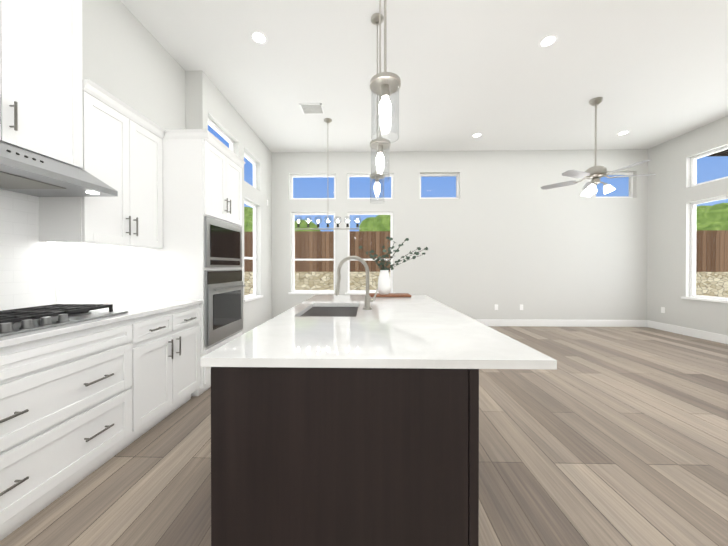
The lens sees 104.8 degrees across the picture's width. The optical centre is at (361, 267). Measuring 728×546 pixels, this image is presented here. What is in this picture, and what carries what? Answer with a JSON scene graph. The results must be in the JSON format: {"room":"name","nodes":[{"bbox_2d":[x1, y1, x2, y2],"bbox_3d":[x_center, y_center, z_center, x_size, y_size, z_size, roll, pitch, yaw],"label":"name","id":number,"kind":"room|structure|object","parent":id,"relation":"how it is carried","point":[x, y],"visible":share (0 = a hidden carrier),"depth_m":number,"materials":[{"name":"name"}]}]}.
{"room":"kitchen","nodes":[
{"label":"kitchen","id":0,"kind":"room"},
{"bbox_2d":[82,0,185,128],"bbox_3d":[-2.281,-0.576,0.076,0.140,3.600,6.670,0,0,1],"label":"wall","id":1,"kind":"structure","parent":0,"point":[128,59],"depth_m":2.62,"materials":[{"name":"paint"}]},
{"bbox_2d":[0,0,119,199],"bbox_3d":[-1.906,-1.188,1.448,0.548,1.430,0.835,0,0,1],"label":"upper cabinet","id":2,"kind":"object","parent":1,"relation":"attached to","point":[60,129],"depth_m":1.68,"materials":[{"name":"white wood"}]},
{"bbox_2d":[0,91,117,196],"bbox_3d":[-1.905,-0.560,1.451,0.548,0.183,0.835,0,0,1],"label":"range hood","id":3,"kind":"object","parent":2,"relation":"attached to","point":[24,171],"depth_m":1.58,"materials":[{"name":"silver metal"}]},
{"bbox_2d":[32,100,163,251],"bbox_3d":[-2.004,-0.717,2.232,0.319,1.080,0.723,0,0,1],"label":"upper cabinet","id":4,"kind":"object","parent":1,"relation":"attached to","point":[121,220],"depth_m":2.20,"materials":[{"name":"white wood"}]},
{"bbox_2d":[185,71,190,128],"bbox_3d":[-2.174,-0.593,3.479,0.210,3.600,0.140,0,0,1],"label":"wall","id":5,"kind":"structure","parent":0,"point":[188,96],"depth_m":3.40,"materials":[{"name":"paint"}]},
{"bbox_2d":[191,70,271,333],"bbox_3d":[-1.974,-0.598,4.625,0.140,3.600,2.440,0,0,1],"label":"wall","id":6,"kind":"structure","parent":0,"point":[210,101],"depth_m":4.79,"materials":[{"name":"paint"}]},
{"bbox_2d":[208,118,233,151],"bbox_3d":[-2.019,-1.685,3.931,0.050,0.538,0.838,0,0,1],"label":"window","id":7,"kind":"structure","parent":6,"relation":"in","point":[219,131],"depth_m":4.04,"materials":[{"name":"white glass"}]},
{"bbox_2d":[244,152,255,187],"bbox_3d":[-1.999,-1.690,4.886,0.050,0.538,0.688,0,0,1],"label":"window","id":8,"kind":"structure","parent":6,"relation":"in","point":[249,158],"depth_m":5.18,"materials":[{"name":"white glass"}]},
{"bbox_2d":[243,199,262,301],"bbox_3d":[-1.944,-0.304,4.891,0.160,1.709,0.780,0,0,1],"label":"window","id":9,"kind":"structure","parent":6,"relation":"in","point":[250,297],"depth_m":5.19,"materials":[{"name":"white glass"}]},
{"bbox_2d":[0,326,727,545],"bbox_3d":[1.754,1.243,1.220,8.160,0.050,9.390,0,0,1],"label":"floor","id":10,"kind":"structure","parent":0,"point":[608,436],"depth_m":1.76,"materials":[{"name":"brown wood"}]},
{"bbox_2d":[0,316,143,540],"bbox_3d":[-1.847,0.775,1.394,0.669,0.885,1.037,0,0,1],"label":"base cabinet","id":11,"kind":"object","parent":10,"relation":"on","point":[69,404],"depth_m":1.43,"materials":[{"name":"white wood"}]},
{"bbox_2d":[0,300,203,347],"bbox_3d":[-1.839,0.318,1.291,0.689,0.030,2.609,0,0,1],"label":"countertop","id":12,"kind":"structure","parent":11,"relation":"on","point":[14,330],"depth_m":1.55,"materials":[{"name":"white stone"}]},
{"bbox_2d":[0,304,127,357],"bbox_3d":[-1.822,0.272,1.418,0.500,0.060,0.925,0,0,1],"label":"cooktop","id":13,"kind":"object","parent":12,"relation":"in","point":[13,322],"depth_m":1.53,"materials":[{"name":"silver metal"}]},
{"bbox_2d":[144,304,199,432],"bbox_3d":[-1.829,0.771,2.223,0.669,0.885,0.750,0,0,1],"label":"base cabinet","id":14,"kind":"object","parent":10,"relation":"on","point":[171,339],"depth_m":2.19,"materials":[{"name":"white wood"}]},
{"bbox_2d":[128,129,245,394],"bbox_3d":[-1.782,-0.025,2.984,0.731,2.470,0.780,0,0,1],"label":"tall cabinet","id":15,"kind":"object","parent":10,"relation":"on","point":[201,258],"depth_m":2.60,"materials":[{"name":"white wood"}]},
{"bbox_2d":[211,306,478,545],"bbox_3d":[-0.067,0.772,2.011,0.966,0.885,2.116,0,0,1],"label":"kitchen island","id":16,"kind":"object","parent":10,"relation":"on","point":[337,419],"depth_m":0.95,"materials":[{"name":"brown wood"}]},
{"bbox_2d":[200,296,556,371],"bbox_3d":[0.071,0.314,2.006,1.190,0.030,2.140,0,0,1],"label":"island countertop","id":17,"kind":"structure","parent":16,"relation":"on","point":[321,331],"depth_m":1.16,"materials":[{"name":"white stone"}]},
{"bbox_2d":[334,256,378,309],"bbox_3d":[-0.039,0.106,2.027,0.320,0.387,0.060,0,0,1],"label":"faucet","id":18,"kind":"object","parent":17,"relation":"on","point":[337,286],"depth_m":2.02,"materials":[{"name":"silver metal"}]},
{"bbox_2d":[369,293,410,296],"bbox_3d":[0.275,0.283,2.917,0.450,0.021,0.210,0,0,1],"label":"cutting board","id":19,"kind":"object","parent":17,"relation":"on","point":[392,295],"visible":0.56,"depth_m":2.82,"materials":[{"name":"brown wood"}]},
{"bbox_2d":[359,237,427,293],"bbox_3d":[0.326,-0.036,2.934,0.717,0.616,0.589,0,0,1],"label":"vase","id":20,"kind":"object","parent":19,"relation":"on","point":[384,283],"visible":1,"depth_m":2.88,"materials":[{"name":"ceramic"}]},
{"bbox_2d":[120,0,727,151],"bbox_3d":[1.754,-2.432,1.202,8.160,0.100,9.390,0,0,1],"label":"ceiling","id":21,"kind":"structure","parent":0,"point":[652,73],"depth_m":3.35,"materials":[{"name":"paint"}]},
{"bbox_2d":[250,30,267,43],"bbox_3d":[-1.066,-2.388,2.907,0.180,0.003,0.180,0,0,1],"label":"recessed light","id":22,"kind":"object","parent":21,"relation":"in","point":[258,37],"visible":1,"depth_m":2.90,"materials":[{"name":"white"}]},
{"bbox_2d":[299,103,323,113],"bbox_3d":[-0.748,-2.392,4.221,0.330,0.007,0.280,0,0,1],"label":"ceiling vent","id":23,"kind":"object","parent":21,"relation":"in","point":[315,105],"visible":1,"depth_m":4.17,"materials":[{"name":"metal"}]},
{"bbox_2d":[324,118,331,122],"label":"chandelier","id":24,"kind":"object","parent":21,"relation":"hanging from","point":[327,120],"depth_m":4.52,"materials":[{"name":"silver metal"}]},
{"bbox_2d":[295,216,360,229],"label":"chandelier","id":25,"kind":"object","parent":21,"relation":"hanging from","point":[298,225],"depth_m":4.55,"materials":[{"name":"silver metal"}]},
{"bbox_2d":[370,13,384,202],"bbox_3d":[0.148,-1.509,2.691,0.148,1.760,0.148,0,0,1],"label":"pendant light","id":26,"kind":"object","parent":21,"relation":"hanging from","point":[374,20],"visible":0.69,"depth_m":2.68,"materials":[{"name":"clear glass"}]},
{"bbox_2d":[370,0,390,179],"bbox_3d":[0.131,-1.505,1.994,0.148,1.760,0.148,0,0,1],"label":"pendant light","id":27,"kind":"object","parent":21,"relation":"hanging from","point":[379,147],"visible":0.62,"depth_m":1.99,"materials":[{"name":"clear glass"}]},
{"bbox_2d":[370,0,400,143],"bbox_3d":[0.112,-1.502,1.336,0.148,1.760,0.148,0,0,1],"label":"pendant light","id":28,"kind":"object","parent":21,"relation":"hanging from","point":[385,84],"visible":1,"depth_m":1.32,"materials":[{"name":"clear glass"}]},
{"bbox_2d":[472,133,481,137],"bbox_3d":[2.083,-2.398,5.071,0.180,0.003,0.180,0,0,1],"label":"recessed light","id":29,"kind":"object","parent":21,"relation":"in","point":[475,135],"visible":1,"depth_m":5.07,"materials":[{"name":"white"}]},
{"bbox_2d":[538,34,558,47],"bbox_3d":[1.963,-2.388,2.953,0.180,0.003,0.180,0,0,1],"label":"recessed light","id":30,"kind":"object","parent":21,"relation":"in","point":[548,40],"visible":1,"depth_m":2.94,"materials":[{"name":"white"}]},
{"bbox_2d":[540,97,655,196],"bbox_3d":[3.355,-1.716,3.965,1.312,1.358,1.290,0,0,1],"label":"ceiling fan","id":31,"kind":"object","parent":21,"relation":"hanging from","point":[595,173],"visible":1,"depth_m":3.94,"materials":[{"name":"silver metal"}]},
{"bbox_2d":[616,131,629,134],"bbox_3d":[4.650,-2.398,4.987,0.180,0.003,0.180,0,0,1],"label":"recessed light","id":32,"kind":"object","parent":21,"relation":"in","point":[623,133],"visible":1,"depth_m":5.00,"materials":[{"name":"white"}]},
{"bbox_2d":[272,149,647,319],"bbox_3d":[1.852,-0.604,5.835,8.160,3.600,0.140,0,0,1],"label":"wall","id":33,"kind":"structure","parent":0,"point":[506,233],"depth_m":5.74,"materials":[{"name":"paint"}]},
{"bbox_2d":[288,213,334,293],"bbox_3d":[-1.013,-0.309,5.872,1.020,1.709,0.160,0,0,1],"label":"window","id":34,"kind":"structure","parent":33,"relation":"in","point":[314,291],"depth_m":5.90,"materials":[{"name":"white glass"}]},
{"bbox_2d":[290,174,335,198],"bbox_3d":[-1.022,-1.695,5.920,0.968,0.538,0.050,0,0,1],"label":"window","id":35,"kind":"structure","parent":33,"relation":"in","point":[299,176],"depth_m":5.90,"materials":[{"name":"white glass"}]},
{"bbox_2d":[345,212,392,293],"bbox_3d":[0.172,-0.309,5.847,1.040,1.709,0.160,0,0,1],"label":"window","id":36,"kind":"structure","parent":33,"relation":"in","point":[349,291],"depth_m":5.88,"materials":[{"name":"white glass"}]},
{"bbox_2d":[347,174,392,198],"bbox_3d":[0.178,-1.695,5.895,0.968,0.538,0.050,0,0,1],"label":"window","id":37,"kind":"structure","parent":33,"relation":"in","point":[365,175],"depth_m":5.88,"materials":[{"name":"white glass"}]},
{"bbox_2d":[420,174,458,198],"bbox_3d":[1.608,-1.694,5.865,0.828,0.538,0.050,0,0,1],"label":"window","id":38,"kind":"structure","parent":33,"relation":"in","point":[443,175],"depth_m":5.84,"materials":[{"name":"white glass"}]},
{"bbox_2d":[474,319,646,326],"bbox_3d":[1.955,1.126,5.763,7.666,0.140,0.014,0,0,1],"label":"baseboard","id":39,"kind":"structure","parent":33,"relation":"attached to","point":[571,323],"depth_m":5.71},
{"bbox_2d":[596,172,632,197],"bbox_3d":[5.167,-1.694,5.789,0.808,0.538,0.050,0,0,1],"label":"window","id":40,"kind":"structure","parent":33,"relation":"in","point":[630,183],"depth_m":5.76,"materials":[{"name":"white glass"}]},
{"bbox_2d":[647,116,727,334],"bbox_3d":[5.763,-0.581,1.126,0.140,3.600,9.110,0,0,1],"label":"wall","id":41,"kind":"structure","parent":0,"point":[673,194],"depth_m":5.13,"materials":[{"name":"paint"}]},
{"bbox_2d":[647,320,727,343],"bbox_3d":[5.685,1.149,1.129,0.014,0.140,9.092,0,0,1],"label":"baseboard","id":42,"kind":"structure","parent":41,"relation":"attached to","point":[711,336],"depth_m":4.91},
{"bbox_2d":[681,195,727,302],"bbox_3d":[5.799,-0.300,3.982,0.160,1.709,2.110,0,0,1],"label":"window","id":43,"kind":"structure","parent":41,"relation":"in","point":[693,295],"depth_m":4.94,"materials":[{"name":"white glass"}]},
{"bbox_2d":[691,145,727,186],"bbox_3d":[5.854,-1.685,3.974,0.050,0.538,2.018,0,0,1],"label":"window","id":44,"kind":"structure","parent":41,"relation":"in","point":[694,170],"depth_m":4.90,"materials":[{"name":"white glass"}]},
{"label":"outside","id":45,"kind":"structure","parent":0,"visible":0},
{"bbox_2d":[244,149,727,297],"bbox_3d":[7.770,-0.799,6.729,39.375,4.620,30.000,0,0,1],"label":"yard","id":46,"kind":"structure","parent":45,"point":[716,276],"depth_m":9.37,"materials":[{"name":"brown wood"}]}
]}

